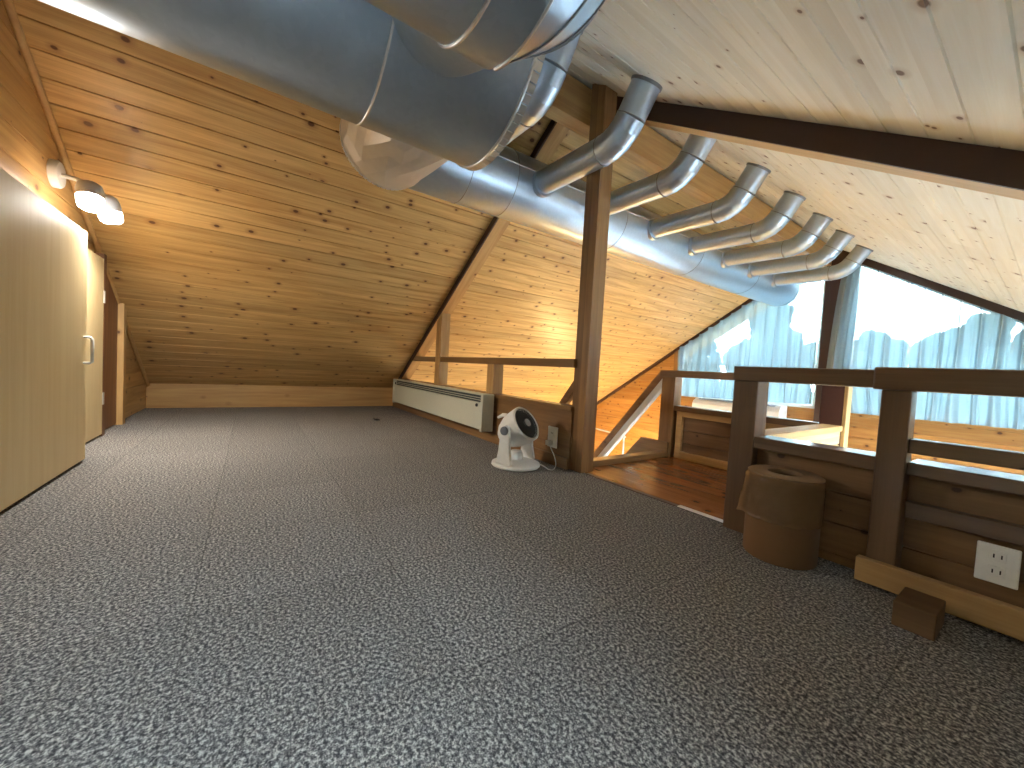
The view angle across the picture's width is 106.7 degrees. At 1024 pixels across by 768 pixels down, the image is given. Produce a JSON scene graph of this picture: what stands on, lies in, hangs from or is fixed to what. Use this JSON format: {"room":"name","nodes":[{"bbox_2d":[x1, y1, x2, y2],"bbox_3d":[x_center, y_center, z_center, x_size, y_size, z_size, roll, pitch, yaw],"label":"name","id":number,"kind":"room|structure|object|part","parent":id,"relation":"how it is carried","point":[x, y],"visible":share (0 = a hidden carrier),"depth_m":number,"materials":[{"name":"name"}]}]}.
{"room":"attic loft","nodes":[
{"label":"attic loft","id":0,"kind":"room"},
{"bbox_2d":[0,0,145,417],"bbox_3d":[-1.783,-0.686,1.048,0.080,2.524,7.728,2,3,-35],"label":"wall","id":1,"kind":"structure","parent":0,"point":[27,143],"depth_m":1.72,"materials":[{"name":"brown wood"}]},
{"bbox_2d":[0,168,93,511],"bbox_3d":[-1.665,-0.132,1.211,0.067,1.151,1.790,2,3,-35],"label":"door","id":2,"kind":"structure","parent":1,"relation":"in","point":[43,252],"depth_m":1.50,"materials":[{"name":"brown wood"}]},
{"bbox_3d":[-2.137,-0.170,1.923,0.039,0.143,0.013,2,3,-35],"label":"handle","id":3,"kind":"part","parent":2,"relation":"part of","materials":[{"name":"white paint"}]},
{"bbox_2d":[2,0,149,386],"bbox_3d":[-2.748,-0.851,2.547,0.032,2.392,3.713,2,3,-35],"label":"trim","id":4,"kind":"structure","parent":1,"relation":"attached to","point":[10,9],"depth_m":1.88,"materials":[{"name":"brown wood"}]},
{"bbox_2d":[46,158,123,223],"bbox_3d":[-2.224,-1.008,1.988,0.244,0.254,0.291,2,3,-35],"label":"wall lamp","id":5,"kind":"object","parent":1,"relation":"attached to","point":[90,196],"visible":1,"depth_m":1.93,"materials":[{"name":"white plastic"}]},
{"bbox_3d":[-2.321,-1.071,1.945,0.034,0.136,0.136,2,3,-35],"label":"plate","id":6,"kind":"part","parent":5,"relation":"part of","materials":[{"name":"white plastic"}]},
{"bbox_3d":[-2.243,-1.048,1.982,0.153,0.061,0.158,2,3,-35],"label":"arm","id":7,"kind":"part","parent":5,"relation":"part of","materials":[{"name":"white plastic"}]},
{"bbox_3d":[-2.144,-0.925,1.938,0.100,0.094,0.107,2,3,-35],"label":"bulb","id":8,"kind":"part","parent":5,"relation":"part of","materials":[{"name":"white glass"}]},
{"bbox_3d":[-2.224,-0.930,2.109,0.103,0.088,0.100,2,3,-35],"label":"bulb","id":9,"kind":"part","parent":5,"relation":"part of","materials":[{"name":"white glass"}]},
{"bbox_2d":[85,248,105,442],"bbox_3d":[-2.512,-0.220,2.223,0.035,1.151,0.725,2,3,-35],"label":"door","id":10,"kind":"structure","parent":1,"relation":"in","point":[96,295],"depth_m":2.38,"materials":[{"name":"brown wood"}]},
{"bbox_2d":[94,252,106,435],"bbox_3d":[-2.731,-0.255,2.520,0.050,1.200,0.055,2,3,-35],"label":"trim","id":11,"kind":"structure","parent":1,"relation":"attached to","point":[102,255],"depth_m":2.53,"materials":[{"name":"brown wood"}]},
{"bbox_2d":[105,276,117,428],"bbox_3d":[-2.888,-0.272,2.718,0.015,1.180,0.430,2,3,-35],"label":"door","id":12,"kind":"structure","parent":1,"relation":"in","point":[111,302],"depth_m":2.77,"materials":[{"name":"brown wood"}]},
{"bbox_2d":[114,303,126,424],"bbox_3d":[-3.023,-0.153,2.939,0.050,0.930,0.070,2,3,-35],"label":"trim","id":13,"kind":"structure","parent":1,"relation":"attached to","point":[122,312],"depth_m":2.92,"materials":[{"name":"brown wood"}]},
{"bbox_2d":[146,384,392,407],"bbox_3d":[-2.661,0.146,4.536,2.470,0.247,0.050,2,3,-35],"label":"baseboard","id":14,"kind":"structure","parent":1,"relation":"attached to","point":[157,395],"depth_m":4.36,"materials":[{"name":"brown wood"}]},
{"bbox_2d":[12,0,799,405],"bbox_3d":[0.248,-0.696,4.826,7.650,2.627,4.082,2,3,-35],"label":"ceiling","id":15,"kind":"structure","parent":0,"point":[249,248],"depth_m":3.03,"materials":[{"name":"brown wood"}]},
{"bbox_2d":[398,120,569,378],"bbox_3d":[-0.559,-0.890,3.797,0.125,2.195,3.326,2,3,-35],"label":"rafter","id":16,"kind":"object","parent":15,"relation":"attached to","point":[554,134],"visible":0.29,"depth_m":3.42,"materials":[{"name":"brown wood"}]},
{"bbox_2d":[408,146,799,306],"bbox_3d":[1.504,-1.314,3.664,5.130,0.431,0.431,2,3,-35],"label":"duct","id":17,"kind":"object","parent":16,"relation":"attached to","point":[503,189],"visible":0.59,"depth_m":2.75,"materials":[{"name":"metal"}]},
{"bbox_2d":[468,30,583,170],"bbox_3d":[-0.035,-1.402,1.926,0.170,0.364,1.055,2,3,-35],"label":"pipe","id":18,"kind":"object","parent":17,"relation":"attached to","point":[554,70],"visible":0.39,"depth_m":1.62,"materials":[{"name":"metal"}]},
{"bbox_2d":[532,74,661,197],"bbox_3d":[0.403,-1.389,2.228,0.170,0.364,1.055,2,3,-35],"label":"pipe","id":19,"kind":"object","parent":17,"relation":"attached to","point":[642,92],"visible":0.96,"depth_m":1.99,"materials":[{"name":"metal"}]},
{"bbox_2d":[609,134,716,215],"bbox_3d":[0.862,-1.376,2.545,0.170,0.364,1.055,2,3,-35],"label":"pipe","id":20,"kind":"object","parent":17,"relation":"attached to","point":[694,153],"visible":0.83,"depth_m":2.32,"materials":[{"name":"metal"}]},
{"bbox_2d":[647,162,770,240],"bbox_3d":[1.389,-1.360,2.908,0.170,0.364,1.055,2,3,-35],"label":"pipe","id":21,"kind":"object","parent":17,"relation":"attached to","point":[752,177],"visible":0.91,"depth_m":2.71,"materials":[{"name":"metal"}]},
{"bbox_2d":[688,191,805,255],"bbox_3d":[1.883,-1.346,3.248,0.170,0.364,1.055,2,3,-35],"label":"pipe","id":22,"kind":"object","parent":17,"relation":"attached to","point":[789,202],"visible":0.94,"depth_m":3.06,"materials":[{"name":"metal"}]},
{"bbox_2d":[721,212,832,267],"bbox_3d":[2.368,-1.332,3.583,0.170,0.364,1.055,2,3,-35],"label":"pipe","id":23,"kind":"object","parent":17,"relation":"attached to","point":[816,225],"visible":0.98,"depth_m":3.40,"materials":[{"name":"metal"}]},
{"bbox_2d":[747,229,854,277],"bbox_3d":[2.838,-1.318,3.906,0.170,0.364,1.055,2,3,-35],"label":"pipe","id":24,"kind":"object","parent":17,"relation":"attached to","point":[839,240],"visible":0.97,"depth_m":3.73,"materials":[{"name":"metal"}]},
{"bbox_2d":[771,244,872,287],"bbox_3d":[3.332,-1.304,4.246,0.170,0.364,1.055,2,3,-35],"label":"pipe","id":25,"kind":"object","parent":17,"relation":"attached to","point":[856,257],"visible":0.91,"depth_m":4.07,"materials":[{"name":"metal"}]},
{"bbox_2d":[545,74,831,266],"bbox_3d":[1.197,-1.699,2.918,6.900,0.225,0.100,2,3,-35],"label":"ridge beam","id":26,"kind":"structure","parent":15,"relation":"attached to","point":[652,152],"depth_m":2.78,"materials":[{"name":"brown wood"}]},
{"bbox_2d":[677,266,822,404],"bbox_3d":[3.368,-0.745,5.684,0.109,2.013,1.937,2,3,-35],"label":"sheer curtain","id":27,"kind":"object","parent":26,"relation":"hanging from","point":[758,334],"visible":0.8,"depth_m":5.47,"materials":[{"name":"fabric"}]},
{"bbox_2d":[0,406,1023,767],"bbox_3d":[-0.252,0.586,2.043,3.670,0.160,6.870,2,3,-35],"label":"floor","id":28,"kind":"structure","parent":0,"point":[329,586],"depth_m":0.89,"materials":[{"name":"grey carpet"}]},
{"bbox_2d":[393,313,576,469],"bbox_3d":[-0.572,-0.149,3.772,0.110,1.133,3.468,2,3,-35],"label":"railing","id":29,"kind":"object","parent":28,"relation":"on","point":[545,413],"visible":0.52,"depth_m":2.96,"materials":[{"name":"brown wood"}]},
{"bbox_3d":[-0.735,-0.363,4.013,0.095,0.743,0.120,2,3,-35],"label":"post","id":30,"kind":"part","parent":29,"relation":"part of","materials":[{"name":"brown wood"}]},
{"bbox_2d":[392,379,493,431],"bbox_3d":[-0.834,0.158,3.938,0.113,0.298,2.270,2,3,-35],"label":"wall heater","id":31,"kind":"object","parent":29,"relation":"attached to","point":[473,409],"visible":1,"depth_m":3.48,"materials":[{"name":"beige metal"}]},
{"bbox_2d":[396,380,480,401],"bbox_3d":[-0.825,0.051,3.933,0.082,0.056,2.185,2,3,-35],"label":"vent","id":32,"kind":"object","parent":31,"relation":"attached to","point":[461,395],"depth_m":3.67,"materials":[{"name":"beige metal"}]},
{"bbox_3d":[-0.579,0.042,3.783,0.100,0.030,3.468,2,3,-35],"label":"sill","id":33,"kind":"part","parent":29,"relation":"part of","materials":[{"name":"brown wood"}]},
{"bbox_3d":[-0.448,-0.223,3.578,0.070,0.054,3.018,2,3,-35],"label":"rail","id":34,"kind":"part","parent":29,"relation":"part of","materials":[{"name":"brown wood"}]},
{"bbox_3d":[-0.142,-0.043,3.148,0.095,0.238,0.105,2,3,-35],"label":"post","id":35,"kind":"part","parent":29,"relation":"part of","materials":[{"name":"brown wood"}]},
{"bbox_3d":[-0.604,0.236,3.780,0.045,0.360,3.468,2,3,-35],"label":"panel","id":36,"kind":"part","parent":29,"relation":"part of","materials":[{"name":"brown wood"}]},
{"bbox_2d":[547,426,557,448],"bbox_3d":[0.259,0.340,2.442,0.012,0.133,0.090,2,3,-35],"label":"wall outlet","id":37,"kind":"object","parent":29,"relation":"attached to","point":[552,431],"visible":1,"depth_m":2.43,"materials":[{"name":"white plastic"}]},
{"bbox_2d":[491,407,539,471],"bbox_3d":[0.032,0.324,2.364,0.303,0.365,0.303,2,3,-35],"label":"fan","id":38,"kind":"object","parent":28,"relation":"on","point":[519,427],"visible":1,"depth_m":2.28,"materials":[{"name":"white plastic"}]},
{"bbox_3d":[-0.062,0.205,2.431,0.072,0.042,0.027,5,3,35],"label":"handle","id":39,"kind":"part","parent":38,"relation":"part of","materials":[{"name":"white plastic"}]},
{"bbox_3d":[-0.048,0.277,2.246,0.054,0.054,0.014,5,3,35],"label":"pivot knob","id":40,"kind":"part","parent":38,"relation":"part of","materials":[{"name":"grey plastic"}]},
{"bbox_3d":[-0.040,0.360,2.263,0.110,0.234,0.027,5,3,35],"label":"support arm","id":41,"kind":"part","parent":38,"relation":"part of","materials":[{"name":"white plastic"}]},
{"bbox_2d":[515,409,536,437],"bbox_3d":[0.085,0.242,2.328,0.190,0.169,0.134,2,3,-35],"label":"grille","id":42,"kind":"object","parent":38,"relation":"attached to","point":[525,422],"depth_m":2.31,"materials":[{"name":"black plastic"}]},
{"bbox_3d":[0.104,0.360,2.465,0.110,0.234,0.027,5,3,35],"label":"support arm","id":43,"kind":"part","parent":38,"relation":"part of","materials":[{"name":"white plastic"}]},
{"bbox_2d":[538,440,555,470],"bbox_3d":[0.239,0.440,2.373,0.107,0.156,0.154,4,3,25],"label":"power cord","id":44,"kind":"object","parent":28,"relation":"on","point":[547,442],"visible":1,"depth_m":2.41,"materials":[{"name":"white plastic"}]},
{"bbox_2d":[570,84,616,472],"bbox_3d":[0.488,-0.629,2.307,0.100,2.327,0.110,2,3,-35],"label":"wooden post","id":45,"kind":"object","parent":28,"relation":"on","point":[604,99],"visible":1,"depth_m":2.27,"materials":[{"name":"brown wood"}]},
{"bbox_2d":[559,381,573,403],"bbox_3d":[-0.009,0.780,3.097,0.045,1.995,1.594,2,3,-35],"label":"handrail","id":46,"kind":"object","parent":45,"relation":"attached to","point":[567,398],"visible":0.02,"depth_m":2.54,"materials":[{"name":"brown wood"}]},
{"bbox_2d":[593,450,667,466],"bbox_3d":[0.791,0.597,2.754,1.005,0.158,0.080,2,3,-35],"label":"trim","id":47,"kind":"structure","parent":28,"relation":"attached to","point":[622,458],"depth_m":2.75,"materials":[{"name":"brown wood"}]},
{"bbox_2d":[585,473,721,522],"bbox_3d":[0.673,0.590,1.940,0.027,0.064,0.815,2,3,-35],"label":"trim","id":48,"kind":"structure","parent":28,"relation":"attached to","point":[589,474],"depth_m":1.96,"materials":[{"name":"brown wood"}]},
{"bbox_2d":[677,505,722,522],"bbox_3d":[0.844,0.577,1.692,0.032,0.002,0.225,2,3,-35],"label":"trim","id":49,"kind":"structure","parent":48,"relation":"on","point":[680,506],"depth_m":1.69,"materials":[{"name":"metal"}]},
{"bbox_2d":[658,370,852,469],"bbox_3d":[1.546,0.403,2.637,0.105,0.960,1.180,2,3,-35],"label":"guard","id":50,"kind":"object","parent":28,"relation":"on","point":[693,434],"visible":0.48,"depth_m":2.79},
{"bbox_2d":[594,372,662,457],"bbox_3d":[0.688,0.961,3.832,0.055,2.259,1.794,2,3,-35],"label":"handrail","id":51,"kind":"object","parent":50,"relation":"attached to","point":[650,394],"visible":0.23,"depth_m":3.31,"materials":[{"name":"brown wood"}]},
{"bbox_3d":[1.261,0.317,3.058,0.100,0.746,0.115,2,3,-35],"label":"newel post","id":52,"kind":"part","parent":50,"relation":"part of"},
{"bbox_3d":[1.559,0.421,2.638,0.030,0.365,0.925,2,3,-35],"label":"panel","id":53,"kind":"part","parent":50,"relation":"part of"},
{"bbox_3d":[1.541,0.421,2.611,0.030,0.365,0.900,2,3,-35],"label":"panel frame","id":54,"kind":"part","parent":50,"relation":"part of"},
{"bbox_3d":[1.560,0.219,2.623,0.085,0.040,0.925,2,3,-35],"label":"sill","id":55,"kind":"part","parent":50,"relation":"part of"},
{"bbox_3d":[1.556,-0.050,2.614,0.075,0.054,1.170,2,3,-35],"label":"rail","id":56,"kind":"part","parent":50,"relation":"part of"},
{"bbox_3d":[1.828,0.463,2.202,0.070,0.906,0.103,2,3,-35],"label":"corner post","id":57,"kind":"part","parent":50,"relation":"part of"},
{"bbox_2d":[736,464,826,569],"bbox_3d":[0.936,0.453,1.340,0.227,0.293,0.248,2,3,-35],"label":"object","id":58,"kind":"object","parent":28,"relation":"on","point":[783,507],"visible":1,"depth_m":1.25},
{"bbox_3d":[0.952,0.314,1.329,0.220,0.014,0.220,2,3,-35],"label":"lid","id":59,"kind":"part","parent":58,"relation":"part of","materials":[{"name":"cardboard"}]},
{"bbox_2d":[723,366,875,569],"bbox_3d":[1.058,0.273,1.411,0.115,0.662,0.450,2,3,-35],"label":"guard","id":60,"kind":"object","parent":28,"relation":"on","point":[848,473],"visible":0.58,"depth_m":1.34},
{"bbox_3d":[0.951,0.290,1.551,0.100,0.604,0.090,2,3,-35],"label":"newel post","id":61,"kind":"part","parent":60,"relation":"part of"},
{"bbox_3d":[1.056,-0.029,1.395,0.080,0.058,0.433,2,3,-35],"label":"rail","id":62,"kind":"part","parent":60,"relation":"part of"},
{"bbox_3d":[1.089,0.240,1.371,0.110,0.045,0.355,2,3,-35],"label":"sill","id":63,"kind":"part","parent":60,"relation":"part of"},
{"bbox_3d":[1.086,0.434,1.385,0.050,0.345,0.355,2,3,-35],"label":"panel","id":64,"kind":"part","parent":60,"relation":"part of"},
{"bbox_2d":[765,385,842,445],"bbox_3d":[1.383,0.426,1.880,1.030,0.955,0.095,2,3,-35],"label":"guard","id":65,"kind":"object","parent":28,"relation":"attached to","point":[827,434],"visible":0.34,"depth_m":1.92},
{"bbox_3d":[1.394,0.577,1.890,0.994,0.655,0.060,2,3,-35],"label":"panel","id":66,"kind":"part","parent":65,"relation":"part of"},
{"bbox_2d":[891,587,945,640],"bbox_3d":[1.050,0.589,0.984,0.128,0.064,0.076,2,3,-35],"label":"wood block","id":67,"kind":"object","parent":28,"relation":"on","point":[921,614],"visible":1,"depth_m":0.96,"materials":[{"name":"brown wood"}]},
{"bbox_2d":[854,367,1023,641],"bbox_3d":[1.666,0.342,0.465,0.183,0.669,1.838,2,3,-35],"label":"guard","id":68,"kind":"object","parent":28,"relation":"on","point":[939,512],"visible":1,"depth_m":1.08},
{"bbox_3d":[1.158,0.320,1.167,0.075,0.600,0.066,2,3,-35],"label":"newel post","id":69,"kind":"part","parent":68,"relation":"part of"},
{"bbox_3d":[1.589,0.626,0.431,0.031,0.071,1.834,2,3,-35],"label":"board","id":70,"kind":"part","parent":68,"relation":"part of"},
{"bbox_3d":[1.668,0.042,0.442,0.090,0.069,1.838,2,3,-35],"label":"rail","id":71,"kind":"part","parent":68,"relation":"part of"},
{"bbox_3d":[1.712,0.503,0.456,0.050,0.352,1.752,2,3,-35],"label":"panel","id":72,"kind":"part","parent":68,"relation":"part of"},
{"bbox_3d":[1.716,0.309,0.444,0.125,0.038,1.752,2,3,-35],"label":"sill","id":73,"kind":"part","parent":68,"relation":"part of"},
{"bbox_3d":[1.681,0.240,0.415,0.050,0.042,1.752,2,3,-35],"label":"rail","id":74,"kind":"part","parent":68,"relation":"part of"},
{"bbox_2d":[974,540,1021,589],"bbox_3d":[1.262,0.470,0.991,0.012,0.101,0.072,2,3,-35],"label":"wall outlet","id":75,"kind":"object","parent":68,"relation":"attached to","point":[1000,565],"visible":1,"depth_m":0.99,"materials":[{"name":"white plastic"}]},
{"bbox_2d":[987,564,1005,578],"bbox_3d":[1.258,0.488,0.990,0.004,0.026,0.028,2,3,-35],"label":"socket","id":76,"kind":"object","parent":75,"relation":"attached to","point":[994,571],"depth_m":0.99,"materials":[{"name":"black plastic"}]},
{"bbox_2d":[989,549,1006,563],"bbox_3d":[1.261,0.448,0.989,0.004,0.026,0.028,2,3,-35],"label":"socket","id":77,"kind":"object","parent":75,"relation":"attached to","point":[996,556],"depth_m":0.99,"materials":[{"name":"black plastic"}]},
{"bbox_2d":[568,0,1023,150],"bbox_3d":[0.890,-0.576,0.486,2.310,2.447,3.800,2,3,-35],"label":"ceiling","id":78,"kind":"structure","parent":0,"point":[947,70],"depth_m":1.09,"materials":[{"name":"brown wood"}]},
{"bbox_2d":[38,0,545,169],"bbox_3d":[-0.678,-1.087,0.871,1.501,0.632,0.632,2,3,-35],"label":"duct","id":79,"kind":"object","parent":78,"relation":"attached to","point":[348,60],"visible":0.84,"depth_m":0.94,"materials":[{"name":"metal"}]},
{"bbox_2d":[339,119,448,190],"bbox_3d":[-0.450,-1.276,1.785,0.497,0.620,1.010,2,3,-35],"label":"stub","id":80,"kind":"object","parent":79,"relation":"attached to","point":[386,162],"visible":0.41,"depth_m":1.89,"materials":[{"name":"metal"}]},
{"bbox_2d":[364,0,605,76],"bbox_3d":[-0.470,-0.850,0.449,1.374,0.509,0.634,2,3,-35],"label":"duct","id":81,"kind":"object","parent":79,"relation":"attached to","point":[448,38],"visible":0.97,"depth_m":0.64,"materials":[{"name":"metal"}]},
{"bbox_2d":[391,16,483,76],"bbox_3d":[-0.076,-0.872,0.803,0.316,0.449,0.493,2,3,-35],"label":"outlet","id":82,"kind":"object","parent":81,"relation":"attached to","point":[425,50],"depth_m":0.89,"materials":[{"name":"metal"}]},
{"bbox_2d":[616,96,1023,199],"bbox_3d":[1.460,-0.665,1.184,0.115,2.208,3.284,2,3,-35],"label":"rafter","id":83,"kind":"object","parent":78,"relation":"attached to","point":[986,169],"visible":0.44,"depth_m":1.38,"materials":[{"name":"brown wood"}]},
{"bbox_2d":[594,354,1023,474],"bbox_3d":[3.895,1.194,5.139,0.100,3.446,8.000,2,3,-35],"label":"wall","id":84,"kind":"structure","parent":0,"point":[863,428],"depth_m":4.64,"materials":[{"name":"brown wood"}]},
{"bbox_2d":[597,299,752,404],"bbox_3d":[2.865,-0.603,6.578,0.050,2.607,3.996,2,3,-35],"label":"trim","id":85,"kind":"structure","parent":84,"relation":"attached to","point":[748,300],"depth_m":6.68,"materials":[{"name":"brown wood"}]},
{"bbox_2d":[673,351,677,369],"bbox_3d":[2.818,0.235,6.628,0.030,1.720,0.090,2,3,-35],"label":"trim","id":86,"kind":"structure","parent":84,"relation":"attached to","point":[675,366],"depth_m":6.60,"materials":[{"name":"brown wood"}]},
{"bbox_2d":[692,398,786,417],"bbox_3d":[3.320,0.411,5.655,0.260,0.304,1.220,2,3,-35],"label":"air conditioner","id":87,"kind":"object","parent":84,"relation":"attached to","point":[724,405],"visible":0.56,"depth_m":5.68,"materials":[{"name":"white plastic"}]},
{"bbox_2d":[688,266,826,408],"bbox_3d":[3.515,-0.786,5.774,0.060,2.104,1.970,2,3,-35],"label":"window","id":88,"kind":"structure","parent":84,"relation":"in","point":[816,364],"depth_m":5.01,"materials":[{"name":"white paint"}]},
{"bbox_2d":[813,250,849,421],"bbox_3d":[4.035,0.658,4.889,0.140,4.851,0.260,2,3,-35],"label":"trim","id":89,"kind":"structure","parent":84,"relation":"attached to","point":[831,287],"depth_m":4.86,"materials":[{"name":"brown wood"}]},
{"bbox_2d":[862,258,1023,321],"bbox_3d":[4.946,-0.559,3.555,0.050,2.219,3.334,2,3,-35],"label":"trim","id":90,"kind":"structure","parent":84,"relation":"attached to","point":[1014,314],"depth_m":4.02,"materials":[{"name":"brown wood"}]},
{"bbox_2d":[647,125,1023,261],"bbox_3d":[1.961,-1.113,2.182,1.350,1.391,2.150,2,3,-35],"label":"ceiling","id":91,"kind":"structure","parent":0,"point":[986,222],"depth_m":2.06,"materials":[{"name":"brown wood"}]},
{"bbox_2d":[730,180,1023,276],"bbox_3d":[3.159,-0.511,2.049,0.500,2.447,3.800,2,3,-35],"label":"ceiling","id":92,"kind":"structure","parent":0,"point":[1015,267],"depth_m":2.62,"materials":[{"name":"brown wood"}]},
{"bbox_2d":[756,197,1023,312],"bbox_3d":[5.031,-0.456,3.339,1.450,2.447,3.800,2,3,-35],"label":"ceiling","id":93,"kind":"structure","parent":0,"point":[1013,304],"depth_m":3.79,"materials":[{"name":"brown wood"}]},
{"bbox_2d":[826,264,1023,429],"bbox_3d":[4.754,-0.521,3.633,0.116,1.885,2.792,2,3,-35],"label":"sheer curtain","id":94,"kind":"object","parent":93,"relation":"hanging from","point":[881,319],"visible":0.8,"depth_m":4.11,"materials":[{"name":"fabric"}]},
{"bbox_3d":[1.011,3.040,3.121,7.050,0.100,8.800,2,3,-35],"label":"floor","id":95,"kind":"structure","parent":0,"visible":0},
{"bbox_2d":[595,428,625,453],"bbox_3d":[1.318,1.766,5.947,0.024,2.250,0.957,2,3,-35],"label":"pipe rail","id":96,"kind":"object","parent":95,"relation":"on","point":[624,437],"visible":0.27,"depth_m":5.54,"materials":[{"name":"white metal"}]},
{"bbox_2d":[625,437,668,453],"bbox_3d":[0.112,1.642,3.727,1.000,2.540,2.308,2,3,-35],"label":"staircase","id":97,"kind":"structure","parent":95,"relation":"on","point":[643,444],"depth_m":3.14,"materials":[{"name":"brown wood"}]}
]}

